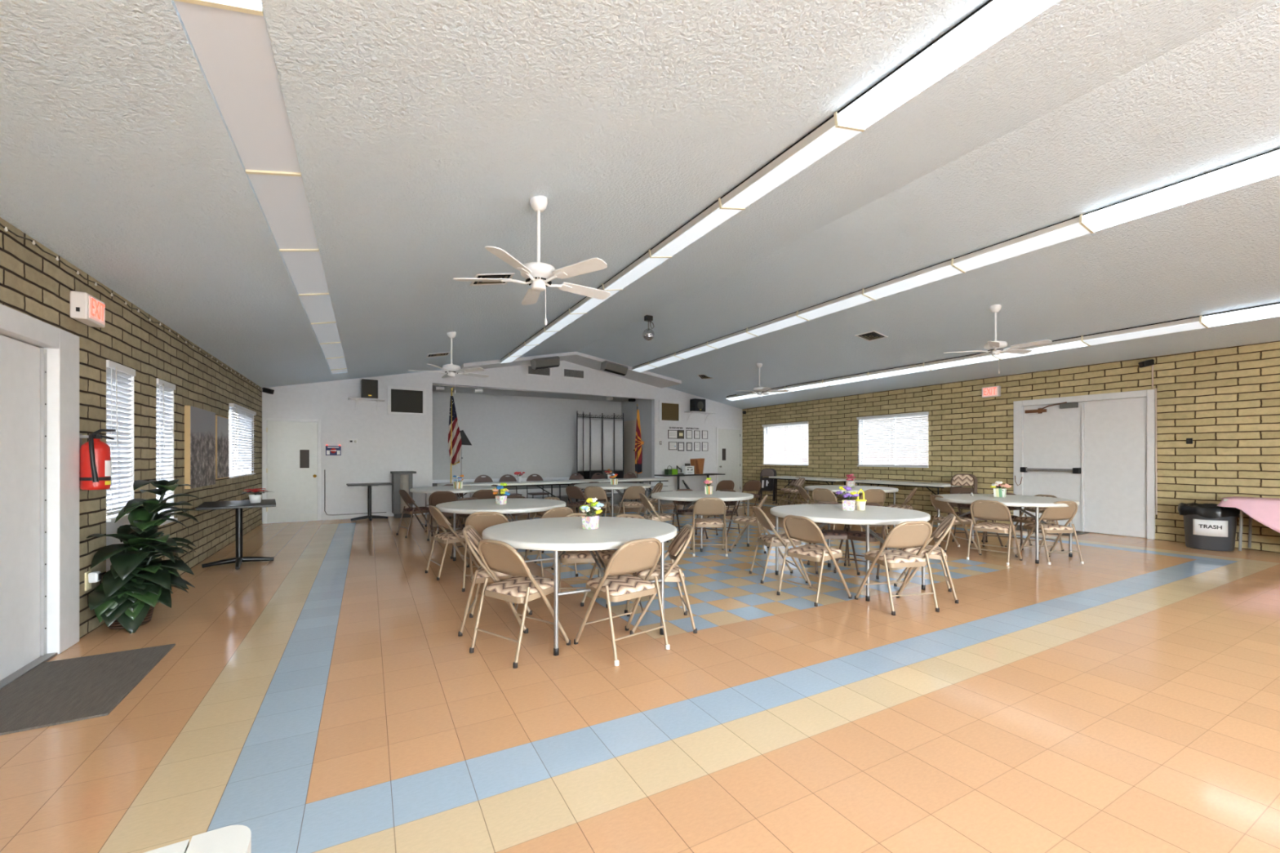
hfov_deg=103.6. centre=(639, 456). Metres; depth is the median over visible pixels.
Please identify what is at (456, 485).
flower arrangement
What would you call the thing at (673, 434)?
framed certificate
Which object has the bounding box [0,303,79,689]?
door
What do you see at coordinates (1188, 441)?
junction box
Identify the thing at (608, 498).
folding chair
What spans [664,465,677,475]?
gift bag
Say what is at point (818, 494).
folding chair
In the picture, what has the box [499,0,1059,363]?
ceiling light
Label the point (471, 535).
folding chair
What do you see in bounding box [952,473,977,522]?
folded chair
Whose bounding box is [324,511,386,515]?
cable
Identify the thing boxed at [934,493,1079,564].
round table
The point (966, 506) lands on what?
folding chair
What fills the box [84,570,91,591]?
wall outlet
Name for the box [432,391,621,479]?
wall
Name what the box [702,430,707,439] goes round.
framed certificate
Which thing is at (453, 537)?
folding chair
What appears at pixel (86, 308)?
exit sign
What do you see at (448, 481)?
baseboard
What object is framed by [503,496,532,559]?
folding chair
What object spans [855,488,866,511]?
pail
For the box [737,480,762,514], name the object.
folding chair
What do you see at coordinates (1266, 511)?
tablecloth
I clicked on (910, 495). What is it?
folding chair
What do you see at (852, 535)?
folding chair
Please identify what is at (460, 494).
folding chair
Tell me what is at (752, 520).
folding chair
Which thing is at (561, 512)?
folding chair
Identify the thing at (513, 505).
round table
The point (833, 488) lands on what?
round table
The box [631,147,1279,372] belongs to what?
ceiling light
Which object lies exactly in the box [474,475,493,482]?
banquet chair
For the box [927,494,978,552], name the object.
folding chair
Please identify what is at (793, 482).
folding chair
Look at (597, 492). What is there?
folding chair
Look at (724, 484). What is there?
folding chair
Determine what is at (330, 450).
sign
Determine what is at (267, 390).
security camera
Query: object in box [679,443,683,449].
print
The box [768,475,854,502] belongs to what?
folding table
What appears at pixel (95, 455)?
fire extinguisher
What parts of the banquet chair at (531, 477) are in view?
backrest, seat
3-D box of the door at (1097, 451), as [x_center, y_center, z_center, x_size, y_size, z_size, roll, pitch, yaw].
[8.083,0.124,9.297,0.201,2.504,2.080,0,0,-28]
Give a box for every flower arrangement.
[453,475,463,488]
[492,483,510,504]
[514,471,524,482]
[579,497,604,529]
[604,469,612,479]
[608,473,617,484]
[702,477,712,494]
[835,486,858,511]
[845,473,855,487]
[990,480,1011,497]
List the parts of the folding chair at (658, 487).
seat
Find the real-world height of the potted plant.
1.203 m
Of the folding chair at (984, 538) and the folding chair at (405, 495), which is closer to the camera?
the folding chair at (984, 538)
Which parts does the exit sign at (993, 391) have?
plate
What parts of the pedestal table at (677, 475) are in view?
post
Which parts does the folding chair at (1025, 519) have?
leg, seat, backrest, leg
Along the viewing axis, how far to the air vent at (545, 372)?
13.59 m
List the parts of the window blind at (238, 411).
rail, ladder cord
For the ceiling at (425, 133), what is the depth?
3.82 m
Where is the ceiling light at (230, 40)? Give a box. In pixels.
[173,0,347,373]
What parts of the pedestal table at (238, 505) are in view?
post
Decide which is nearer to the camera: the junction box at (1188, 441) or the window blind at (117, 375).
the window blind at (117, 375)
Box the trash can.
[1177,502,1239,551]
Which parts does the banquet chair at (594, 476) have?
backrest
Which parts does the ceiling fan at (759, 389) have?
blade, blade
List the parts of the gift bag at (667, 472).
panel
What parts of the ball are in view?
motor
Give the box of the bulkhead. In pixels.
[460,351,681,388]
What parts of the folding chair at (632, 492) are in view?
seat, backrest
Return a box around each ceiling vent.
[426,351,450,357]
[470,272,515,285]
[697,374,714,379]
[854,330,888,341]
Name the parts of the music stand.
post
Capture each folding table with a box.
[144,825,251,852]
[437,480,571,521]
[557,477,670,512]
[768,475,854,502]
[853,480,964,496]
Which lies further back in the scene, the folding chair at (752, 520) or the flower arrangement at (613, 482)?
the flower arrangement at (613, 482)
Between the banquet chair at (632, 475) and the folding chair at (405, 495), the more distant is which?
the banquet chair at (632, 475)
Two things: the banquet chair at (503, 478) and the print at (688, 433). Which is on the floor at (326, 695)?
the banquet chair at (503, 478)
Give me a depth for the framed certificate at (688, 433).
16.32 m
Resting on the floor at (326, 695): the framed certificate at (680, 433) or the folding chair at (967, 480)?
the folding chair at (967, 480)
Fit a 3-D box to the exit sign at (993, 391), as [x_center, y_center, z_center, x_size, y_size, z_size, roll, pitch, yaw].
[7.350,-1.363,10.547,0.098,0.220,0.336,0,0,-28]
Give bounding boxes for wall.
[0,217,262,639]
[262,360,742,523]
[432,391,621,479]
[621,399,651,478]
[742,340,1279,552]
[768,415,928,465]
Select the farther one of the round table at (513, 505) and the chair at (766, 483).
the chair at (766, 483)
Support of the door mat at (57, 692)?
on the floor at (326, 695)
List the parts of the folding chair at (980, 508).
leg, backrest, seat, leg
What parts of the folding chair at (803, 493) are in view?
backrest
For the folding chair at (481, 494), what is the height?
0.812 m
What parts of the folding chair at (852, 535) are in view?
leg, seat, backrest, leg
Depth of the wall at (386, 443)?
11.85 m
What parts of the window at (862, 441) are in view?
sill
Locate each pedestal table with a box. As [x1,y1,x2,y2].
[195,498,275,569]
[346,482,392,520]
[654,474,702,501]
[702,473,724,478]
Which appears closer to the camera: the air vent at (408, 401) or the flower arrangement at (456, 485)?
the flower arrangement at (456, 485)
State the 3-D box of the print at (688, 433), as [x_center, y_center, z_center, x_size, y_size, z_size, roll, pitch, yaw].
[1.590,-0.727,16.337,0.203,0.242,0.011,0,0,-32]
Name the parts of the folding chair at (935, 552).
seat, leg, backrest, leg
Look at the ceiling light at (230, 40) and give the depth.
2.63 m
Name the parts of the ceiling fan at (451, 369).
blade, blade, blade, blade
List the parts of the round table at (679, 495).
leg, leg, leg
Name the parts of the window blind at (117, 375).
rail, ladder cord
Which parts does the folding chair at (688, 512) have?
seat, backrest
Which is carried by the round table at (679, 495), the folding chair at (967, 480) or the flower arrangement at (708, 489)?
the flower arrangement at (708, 489)
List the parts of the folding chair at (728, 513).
seat, backrest, leg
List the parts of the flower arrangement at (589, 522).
flower, flower, flower, flower, flower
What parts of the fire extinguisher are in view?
valve handle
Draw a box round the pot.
[248,494,262,502]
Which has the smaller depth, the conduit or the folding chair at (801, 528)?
the folding chair at (801, 528)
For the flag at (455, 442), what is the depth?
12.60 m
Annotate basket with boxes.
[107,605,154,629]
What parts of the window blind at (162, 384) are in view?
ladder cord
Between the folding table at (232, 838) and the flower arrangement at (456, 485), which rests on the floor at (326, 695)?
the folding table at (232, 838)
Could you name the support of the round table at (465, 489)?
on the floor at (326, 695)
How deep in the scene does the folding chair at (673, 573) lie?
3.96 m
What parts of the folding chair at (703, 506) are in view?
leg, seat, backrest, leg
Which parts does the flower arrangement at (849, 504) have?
flower, flower, flower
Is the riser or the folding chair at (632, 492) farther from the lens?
the riser
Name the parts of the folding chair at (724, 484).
backrest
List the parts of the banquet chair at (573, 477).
backrest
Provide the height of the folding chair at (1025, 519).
0.812 m
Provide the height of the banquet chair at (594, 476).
0.941 m
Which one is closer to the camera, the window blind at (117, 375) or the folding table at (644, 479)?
the window blind at (117, 375)
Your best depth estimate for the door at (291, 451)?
10.63 m
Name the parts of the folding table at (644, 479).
rail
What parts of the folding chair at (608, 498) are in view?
seat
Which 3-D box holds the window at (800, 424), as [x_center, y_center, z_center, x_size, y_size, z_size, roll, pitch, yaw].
[4.617,-0.393,15.852,0.200,1.300,1.920,0,0,-28]
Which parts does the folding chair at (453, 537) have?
leg, backrest, leg, seat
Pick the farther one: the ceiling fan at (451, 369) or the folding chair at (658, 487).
the folding chair at (658, 487)
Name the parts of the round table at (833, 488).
leg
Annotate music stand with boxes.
[459,430,471,483]
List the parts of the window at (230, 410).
frame, sill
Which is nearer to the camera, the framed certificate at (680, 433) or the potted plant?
the potted plant
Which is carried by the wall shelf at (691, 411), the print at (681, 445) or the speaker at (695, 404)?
the speaker at (695, 404)
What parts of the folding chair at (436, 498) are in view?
leg, backrest, seat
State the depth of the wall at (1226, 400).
9.08 m
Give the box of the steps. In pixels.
[643,481,674,503]
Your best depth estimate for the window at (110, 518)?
4.66 m
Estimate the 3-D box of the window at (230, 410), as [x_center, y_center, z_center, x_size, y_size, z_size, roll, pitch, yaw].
[-6.942,-0.247,8.657,0.200,1.170,1.740,0,0,-28]
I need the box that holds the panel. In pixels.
[106,517,129,572]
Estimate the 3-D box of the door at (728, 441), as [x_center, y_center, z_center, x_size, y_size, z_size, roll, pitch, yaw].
[3.061,0.186,17.224,1.135,2.378,0.094,0,0,-32]
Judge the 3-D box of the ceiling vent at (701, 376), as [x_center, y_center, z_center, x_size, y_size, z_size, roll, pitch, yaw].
[1.817,-2.208,13.837,0.400,0.074,0.396,0,0,24]
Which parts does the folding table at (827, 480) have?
rail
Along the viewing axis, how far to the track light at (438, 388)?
13.93 m
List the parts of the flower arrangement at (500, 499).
flower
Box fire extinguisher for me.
[79,429,115,489]
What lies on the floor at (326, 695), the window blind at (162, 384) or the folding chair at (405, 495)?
the folding chair at (405, 495)
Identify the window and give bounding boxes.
[106,376,133,522]
[155,377,177,526]
[229,407,253,478]
[763,423,808,465]
[858,414,928,466]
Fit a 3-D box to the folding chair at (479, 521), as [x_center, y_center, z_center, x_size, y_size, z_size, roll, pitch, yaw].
[-1.615,0.970,5.427,0.501,0.812,0.528,0,0,-7]
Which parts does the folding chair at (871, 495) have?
backrest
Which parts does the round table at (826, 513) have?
leg, leg, leg, leg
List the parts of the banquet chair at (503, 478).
backrest, seat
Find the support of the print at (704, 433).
attached to the framed certificate at (704, 433)
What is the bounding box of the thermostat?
[348,439,357,444]
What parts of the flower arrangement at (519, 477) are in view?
pot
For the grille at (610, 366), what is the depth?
13.34 m
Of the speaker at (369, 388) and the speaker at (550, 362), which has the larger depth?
the speaker at (550, 362)
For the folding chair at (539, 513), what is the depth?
7.04 m
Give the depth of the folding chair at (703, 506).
7.06 m
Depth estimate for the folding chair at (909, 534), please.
4.52 m
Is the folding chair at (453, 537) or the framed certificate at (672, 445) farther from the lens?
the framed certificate at (672, 445)
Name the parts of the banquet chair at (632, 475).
backrest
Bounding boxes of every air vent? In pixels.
[387,386,426,415]
[526,364,551,377]
[562,367,585,379]
[658,400,680,422]
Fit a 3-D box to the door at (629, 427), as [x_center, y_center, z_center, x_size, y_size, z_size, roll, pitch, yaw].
[-0.378,-0.258,17.215,0.087,2.050,1.030,0,0,-28]
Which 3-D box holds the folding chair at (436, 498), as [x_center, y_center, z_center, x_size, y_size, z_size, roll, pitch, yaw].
[-3.317,0.970,8.553,0.501,0.812,0.527,0,0,-14]
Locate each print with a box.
[678,431,683,438]
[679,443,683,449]
[686,431,691,438]
[687,443,691,449]
[694,442,699,450]
[702,431,706,438]
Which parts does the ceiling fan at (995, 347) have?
blade, blade, blade arm, blade, blade arm, blade, blade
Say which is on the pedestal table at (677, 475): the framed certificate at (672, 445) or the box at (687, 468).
the box at (687, 468)
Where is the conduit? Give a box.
[1151,364,1157,515]
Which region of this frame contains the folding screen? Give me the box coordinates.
[577,410,623,479]
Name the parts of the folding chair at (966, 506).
leg, backrest, seat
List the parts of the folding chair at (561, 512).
leg, backrest, leg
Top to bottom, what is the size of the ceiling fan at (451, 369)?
1.016 m
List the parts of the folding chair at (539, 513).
backrest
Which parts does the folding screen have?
post, panel, post, panel, rail, rail, panel, post, panel, rail, post, panel, rail, post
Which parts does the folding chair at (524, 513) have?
backrest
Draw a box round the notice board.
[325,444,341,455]
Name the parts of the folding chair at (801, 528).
leg, backrest, seat, leg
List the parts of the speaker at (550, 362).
panel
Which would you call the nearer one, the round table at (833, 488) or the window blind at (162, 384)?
the window blind at (162, 384)
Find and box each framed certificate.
[667,430,677,439]
[668,441,677,449]
[677,430,684,439]
[677,442,684,451]
[685,430,692,439]
[686,442,692,451]
[693,430,699,439]
[693,442,700,451]
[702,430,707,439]
[702,442,707,451]
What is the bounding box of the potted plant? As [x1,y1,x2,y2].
[86,479,202,633]
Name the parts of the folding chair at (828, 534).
backrest, seat, leg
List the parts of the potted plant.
stem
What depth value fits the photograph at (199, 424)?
6.33 m
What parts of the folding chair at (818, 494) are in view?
backrest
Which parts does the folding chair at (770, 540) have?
leg, backrest, leg, seat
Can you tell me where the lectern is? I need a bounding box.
[390,471,416,518]
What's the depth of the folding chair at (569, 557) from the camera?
4.64 m
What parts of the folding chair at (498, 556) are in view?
leg, backrest, seat, leg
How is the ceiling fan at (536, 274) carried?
hanging from the ceiling at (425, 133)
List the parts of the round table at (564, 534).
cross rail, leg, leg, cross rail, leg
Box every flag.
[448,386,462,483]
[635,403,644,478]
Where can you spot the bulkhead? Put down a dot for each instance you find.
(649, 378)
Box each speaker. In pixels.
[360,378,377,398]
[530,355,559,369]
[600,360,628,376]
[689,398,705,411]
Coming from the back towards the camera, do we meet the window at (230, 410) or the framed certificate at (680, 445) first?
the framed certificate at (680, 445)
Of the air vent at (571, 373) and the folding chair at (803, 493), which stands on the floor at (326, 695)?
the folding chair at (803, 493)
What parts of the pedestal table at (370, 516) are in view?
post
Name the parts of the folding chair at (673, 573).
seat, leg, backrest, leg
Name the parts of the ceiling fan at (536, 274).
blade, blade, blade arm, blade arm, blade, pull chain, blade arm, blade arm, blade, blade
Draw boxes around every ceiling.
[0,0,1279,408]
[432,383,636,402]
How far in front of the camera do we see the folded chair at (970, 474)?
10.47 m
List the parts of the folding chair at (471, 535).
leg, backrest, leg, seat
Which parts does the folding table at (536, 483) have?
rail, leg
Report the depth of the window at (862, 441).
13.33 m
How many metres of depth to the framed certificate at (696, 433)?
16.50 m
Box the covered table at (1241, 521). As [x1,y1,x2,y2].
[1223,498,1252,551]
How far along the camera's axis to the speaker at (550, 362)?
12.44 m
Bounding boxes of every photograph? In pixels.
[184,405,215,488]
[215,414,229,479]
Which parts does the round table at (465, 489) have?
leg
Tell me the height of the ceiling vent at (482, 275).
0.094 m
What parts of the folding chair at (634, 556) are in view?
leg, seat, backrest, leg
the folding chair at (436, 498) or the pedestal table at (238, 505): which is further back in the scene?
the folding chair at (436, 498)
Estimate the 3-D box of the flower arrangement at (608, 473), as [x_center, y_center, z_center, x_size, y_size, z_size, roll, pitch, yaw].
[-0.812,0.454,13.195,0.205,0.275,0.213,0,0,-28]
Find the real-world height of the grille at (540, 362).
0.270 m
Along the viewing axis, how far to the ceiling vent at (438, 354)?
10.08 m
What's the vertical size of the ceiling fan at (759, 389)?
1.032 m
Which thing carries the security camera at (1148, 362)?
attached to the wall at (1226, 400)
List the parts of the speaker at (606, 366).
panel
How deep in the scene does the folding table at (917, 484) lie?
11.52 m
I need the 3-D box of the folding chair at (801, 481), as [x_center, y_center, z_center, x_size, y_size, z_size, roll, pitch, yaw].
[4.207,0.970,13.741,0.528,0.812,0.501,0,0,-8]
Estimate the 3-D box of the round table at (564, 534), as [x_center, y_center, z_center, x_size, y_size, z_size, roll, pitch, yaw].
[-0.490,0.985,4.233,1.600,0.784,1.600,0,0,-28]
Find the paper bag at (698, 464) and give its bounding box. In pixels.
[690,458,704,474]
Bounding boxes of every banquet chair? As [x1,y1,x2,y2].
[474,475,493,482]
[498,474,521,496]
[526,474,549,498]
[568,473,591,508]
[591,472,611,502]
[622,471,636,502]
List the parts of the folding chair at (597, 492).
backrest, seat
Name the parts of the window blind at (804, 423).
rail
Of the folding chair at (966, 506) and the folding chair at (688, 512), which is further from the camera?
the folding chair at (688, 512)
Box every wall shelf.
[347,396,386,414]
[684,410,716,422]
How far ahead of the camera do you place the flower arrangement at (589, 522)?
4.13 m
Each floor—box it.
[0,497,1279,852]
[432,480,643,489]
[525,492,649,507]
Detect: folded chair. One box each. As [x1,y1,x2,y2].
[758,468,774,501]
[759,468,775,501]
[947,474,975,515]
[951,474,976,521]
[951,474,977,522]
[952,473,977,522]
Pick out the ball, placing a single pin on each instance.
(648, 334)
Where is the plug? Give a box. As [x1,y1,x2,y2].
[88,571,101,582]
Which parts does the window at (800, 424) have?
sill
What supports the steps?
on the floor at (326, 695)
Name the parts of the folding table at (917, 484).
rail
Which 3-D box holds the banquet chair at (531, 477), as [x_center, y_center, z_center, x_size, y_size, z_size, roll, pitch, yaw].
[-2.596,0.908,12.787,0.460,0.941,0.512,0,0,-32]
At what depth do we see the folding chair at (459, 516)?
6.77 m
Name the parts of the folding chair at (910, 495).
backrest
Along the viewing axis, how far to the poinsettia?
6.47 m
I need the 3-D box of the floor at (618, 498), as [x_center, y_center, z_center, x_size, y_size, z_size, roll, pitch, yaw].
[-2.201,1.228,13.716,6.324,0.300,0.350,0,0,-32]
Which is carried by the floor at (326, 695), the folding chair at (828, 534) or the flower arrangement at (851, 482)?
the folding chair at (828, 534)
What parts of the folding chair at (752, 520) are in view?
seat, leg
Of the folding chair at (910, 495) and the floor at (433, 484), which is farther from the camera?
the floor at (433, 484)
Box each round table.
[409,485,496,533]
[435,497,565,561]
[481,516,676,656]
[573,482,651,516]
[651,490,753,551]
[769,503,930,601]
[804,484,898,531]
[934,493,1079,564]
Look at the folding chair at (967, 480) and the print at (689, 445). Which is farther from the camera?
the print at (689, 445)
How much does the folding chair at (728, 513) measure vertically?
0.812 m
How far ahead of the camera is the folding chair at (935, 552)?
4.88 m
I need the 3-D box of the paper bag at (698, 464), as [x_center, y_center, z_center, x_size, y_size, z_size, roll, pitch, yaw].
[1.839,0.297,16.098,0.408,0.500,0.227,0,0,-32]
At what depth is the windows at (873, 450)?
18.46 m
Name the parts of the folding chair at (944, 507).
leg, backrest, leg, seat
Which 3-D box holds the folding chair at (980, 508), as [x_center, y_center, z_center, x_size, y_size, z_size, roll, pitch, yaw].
[4.727,0.970,6.725,0.528,0.812,0.501,0,0,-38]
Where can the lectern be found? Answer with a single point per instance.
(401, 480)
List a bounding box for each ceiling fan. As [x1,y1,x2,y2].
[408,331,488,393]
[453,195,610,325]
[736,363,788,406]
[943,304,1052,373]
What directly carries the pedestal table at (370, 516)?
on the floor at (326, 695)
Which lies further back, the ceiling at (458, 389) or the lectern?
the ceiling at (458, 389)
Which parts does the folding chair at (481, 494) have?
backrest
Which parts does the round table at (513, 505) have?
leg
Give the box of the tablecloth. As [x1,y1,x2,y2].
[1217,496,1279,533]
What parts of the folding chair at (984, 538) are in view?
seat, backrest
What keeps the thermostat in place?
attached to the wall at (386, 443)
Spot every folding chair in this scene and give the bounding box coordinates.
[395,489,435,537]
[425,505,478,580]
[426,491,459,541]
[443,484,466,523]
[450,497,478,564]
[457,524,532,636]
[462,511,509,591]
[464,489,497,524]
[469,538,570,668]
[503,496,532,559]
[515,497,559,562]
[524,506,577,577]
[558,513,607,608]
[565,485,593,513]
[573,537,670,666]
[580,513,651,613]
[583,486,612,516]
[585,481,613,516]
[617,485,645,515]
[626,524,697,634]
[637,482,665,521]
[639,493,673,542]
[672,488,707,538]
[682,480,689,508]
[689,497,727,556]
[702,489,740,539]
[715,480,736,513]
[728,495,768,553]
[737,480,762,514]
[749,506,807,583]
[777,476,801,505]
[777,515,852,606]
[782,477,805,505]
[797,485,827,526]
[807,501,859,575]
[812,488,844,529]
[833,502,888,579]
[849,488,888,535]
[854,520,939,615]
[884,487,917,530]
[893,513,958,604]
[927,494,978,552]
[951,491,1003,546]
[966,499,1022,565]
[982,492,1023,550]
[1004,494,1063,553]
[1015,501,1084,564]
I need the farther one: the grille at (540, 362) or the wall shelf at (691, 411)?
the wall shelf at (691, 411)
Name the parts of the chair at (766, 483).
seat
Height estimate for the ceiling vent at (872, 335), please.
0.074 m
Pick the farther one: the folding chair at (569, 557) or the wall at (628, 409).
the wall at (628, 409)
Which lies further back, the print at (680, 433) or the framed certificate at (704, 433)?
the framed certificate at (704, 433)
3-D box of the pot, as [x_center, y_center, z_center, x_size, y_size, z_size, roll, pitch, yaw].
[-4.971,0.539,6.505,0.140,0.104,0.138,0,0,-28]
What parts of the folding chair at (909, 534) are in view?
leg, seat, backrest, leg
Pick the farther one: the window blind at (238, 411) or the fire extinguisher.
the window blind at (238, 411)
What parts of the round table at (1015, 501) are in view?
leg, leg, leg, leg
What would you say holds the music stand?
on the floor at (433, 484)
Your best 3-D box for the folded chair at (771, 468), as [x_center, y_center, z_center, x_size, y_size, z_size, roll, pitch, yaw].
[3.963,0.864,15.662,0.495,0.993,0.232,0,0,30]
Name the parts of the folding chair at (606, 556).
seat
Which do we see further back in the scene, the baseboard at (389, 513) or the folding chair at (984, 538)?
the baseboard at (389, 513)
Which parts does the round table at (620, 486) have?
leg, leg, leg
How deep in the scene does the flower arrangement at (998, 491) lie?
7.40 m
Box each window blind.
[106,360,135,515]
[156,377,175,517]
[228,403,256,477]
[762,421,808,466]
[856,411,928,467]
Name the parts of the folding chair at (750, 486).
backrest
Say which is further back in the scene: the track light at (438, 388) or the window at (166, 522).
the track light at (438, 388)
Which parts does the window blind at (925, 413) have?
rail, ladder cord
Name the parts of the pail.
handle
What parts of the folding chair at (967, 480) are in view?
seat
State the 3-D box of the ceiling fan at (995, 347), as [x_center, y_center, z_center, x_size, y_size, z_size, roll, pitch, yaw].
[5.278,-1.728,7.401,1.276,1.011,1.256,0,0,-28]
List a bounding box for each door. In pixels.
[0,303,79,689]
[262,417,320,524]
[623,419,636,476]
[715,426,741,492]
[1013,389,1155,539]
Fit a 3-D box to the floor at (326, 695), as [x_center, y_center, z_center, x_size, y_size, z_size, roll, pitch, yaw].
[1.809,1.427,6.762,13.850,0.100,18.200,0,0,-28]
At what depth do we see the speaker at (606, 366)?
13.34 m
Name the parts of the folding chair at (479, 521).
leg, backrest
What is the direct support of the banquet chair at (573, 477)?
on the floor at (326, 695)
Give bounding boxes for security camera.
[262,387,274,394]
[1137,359,1154,368]
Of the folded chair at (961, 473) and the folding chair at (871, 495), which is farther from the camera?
the folded chair at (961, 473)
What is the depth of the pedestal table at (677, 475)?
15.55 m
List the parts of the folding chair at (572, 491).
seat, backrest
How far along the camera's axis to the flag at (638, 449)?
15.77 m
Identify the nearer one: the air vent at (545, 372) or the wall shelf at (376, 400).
the wall shelf at (376, 400)
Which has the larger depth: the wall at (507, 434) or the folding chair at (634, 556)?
the wall at (507, 434)
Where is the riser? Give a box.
[457,487,649,497]
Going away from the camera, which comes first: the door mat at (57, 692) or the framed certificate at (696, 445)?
the door mat at (57, 692)
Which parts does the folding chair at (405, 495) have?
leg, backrest, leg, seat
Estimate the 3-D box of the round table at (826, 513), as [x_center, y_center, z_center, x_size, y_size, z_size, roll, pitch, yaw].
[2.272,0.985,5.557,1.620,0.784,1.620,0,0,-28]
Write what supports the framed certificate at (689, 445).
attached to the wall at (386, 443)
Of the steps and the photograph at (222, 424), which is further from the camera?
the steps
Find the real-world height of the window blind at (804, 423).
1.323 m
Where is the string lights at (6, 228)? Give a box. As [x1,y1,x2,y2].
[0,222,262,389]
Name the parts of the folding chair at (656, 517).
backrest, seat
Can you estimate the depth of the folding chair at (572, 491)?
9.88 m
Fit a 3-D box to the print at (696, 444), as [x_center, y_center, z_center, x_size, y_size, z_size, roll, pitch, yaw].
[1.874,-0.339,16.518,0.218,0.260,0.011,0,0,-32]
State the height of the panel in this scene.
0.708 m
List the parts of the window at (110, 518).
frame, sill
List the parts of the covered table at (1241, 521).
leg, leg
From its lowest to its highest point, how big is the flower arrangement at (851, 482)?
0.264 m
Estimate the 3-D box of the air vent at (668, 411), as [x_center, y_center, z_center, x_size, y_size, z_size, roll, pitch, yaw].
[0.946,-1.435,15.914,0.830,0.674,0.034,0,0,-32]
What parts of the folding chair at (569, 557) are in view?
leg, seat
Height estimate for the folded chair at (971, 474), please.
0.999 m
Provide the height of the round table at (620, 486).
0.784 m
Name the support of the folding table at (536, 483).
on the floor at (326, 695)
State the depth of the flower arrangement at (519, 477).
11.79 m
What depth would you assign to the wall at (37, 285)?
4.77 m
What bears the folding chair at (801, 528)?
on the floor at (326, 695)
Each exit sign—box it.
[70,290,105,327]
[982,385,1000,398]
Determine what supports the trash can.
on the floor at (326, 695)
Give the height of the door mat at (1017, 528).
0.011 m
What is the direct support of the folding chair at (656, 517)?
on the floor at (326, 695)
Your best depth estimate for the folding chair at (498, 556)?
3.50 m
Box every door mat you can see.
[0,643,175,735]
[1013,524,1089,536]
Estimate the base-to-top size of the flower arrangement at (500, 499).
0.268 m
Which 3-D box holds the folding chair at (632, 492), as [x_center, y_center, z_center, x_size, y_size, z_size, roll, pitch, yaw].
[-0.176,0.970,9.957,0.501,0.812,0.528,0,0,-24]
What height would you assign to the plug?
0.080 m
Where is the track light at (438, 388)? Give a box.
[432,383,635,401]
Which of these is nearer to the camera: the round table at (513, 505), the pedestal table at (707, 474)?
the round table at (513, 505)
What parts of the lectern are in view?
panel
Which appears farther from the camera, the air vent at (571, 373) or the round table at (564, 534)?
the air vent at (571, 373)
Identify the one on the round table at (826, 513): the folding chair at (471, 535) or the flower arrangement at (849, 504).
the flower arrangement at (849, 504)
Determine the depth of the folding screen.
16.86 m
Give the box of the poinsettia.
[239,488,273,502]
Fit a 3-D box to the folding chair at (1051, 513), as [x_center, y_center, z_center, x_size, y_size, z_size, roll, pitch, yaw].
[5.431,0.970,6.691,0.501,0.812,0.528,0,0,-4]
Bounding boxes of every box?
[681,463,693,474]
[1186,438,1192,444]
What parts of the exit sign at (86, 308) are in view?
plate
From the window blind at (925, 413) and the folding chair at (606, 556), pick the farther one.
the window blind at (925, 413)
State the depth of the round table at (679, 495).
7.71 m
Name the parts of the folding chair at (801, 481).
seat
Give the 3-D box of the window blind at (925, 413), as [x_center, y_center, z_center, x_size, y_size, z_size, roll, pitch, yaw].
[6.255,-0.401,12.589,0.084,1.313,1.930,0,0,-28]
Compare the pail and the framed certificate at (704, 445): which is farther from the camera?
the framed certificate at (704, 445)
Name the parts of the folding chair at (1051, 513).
leg, seat, backrest, leg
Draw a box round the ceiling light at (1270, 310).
[725,302,1279,400]
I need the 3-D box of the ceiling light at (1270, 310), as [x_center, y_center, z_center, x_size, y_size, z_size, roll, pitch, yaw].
[6.733,-1.852,8.715,0.293,0.143,16.450,0,0,-28]
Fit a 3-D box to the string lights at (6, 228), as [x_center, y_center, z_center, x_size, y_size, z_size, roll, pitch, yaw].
[-5.454,-1.359,6.115,0.025,0.067,9.388,0,0,-28]
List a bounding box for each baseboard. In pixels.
[322,511,428,519]
[432,477,569,483]
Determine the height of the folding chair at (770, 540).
0.812 m
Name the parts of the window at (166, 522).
frame, sill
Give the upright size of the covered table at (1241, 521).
0.746 m
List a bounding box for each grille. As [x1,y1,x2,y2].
[535,358,559,367]
[605,362,627,373]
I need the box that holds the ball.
[642,315,654,340]
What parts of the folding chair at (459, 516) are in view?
leg, backrest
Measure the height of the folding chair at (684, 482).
0.812 m

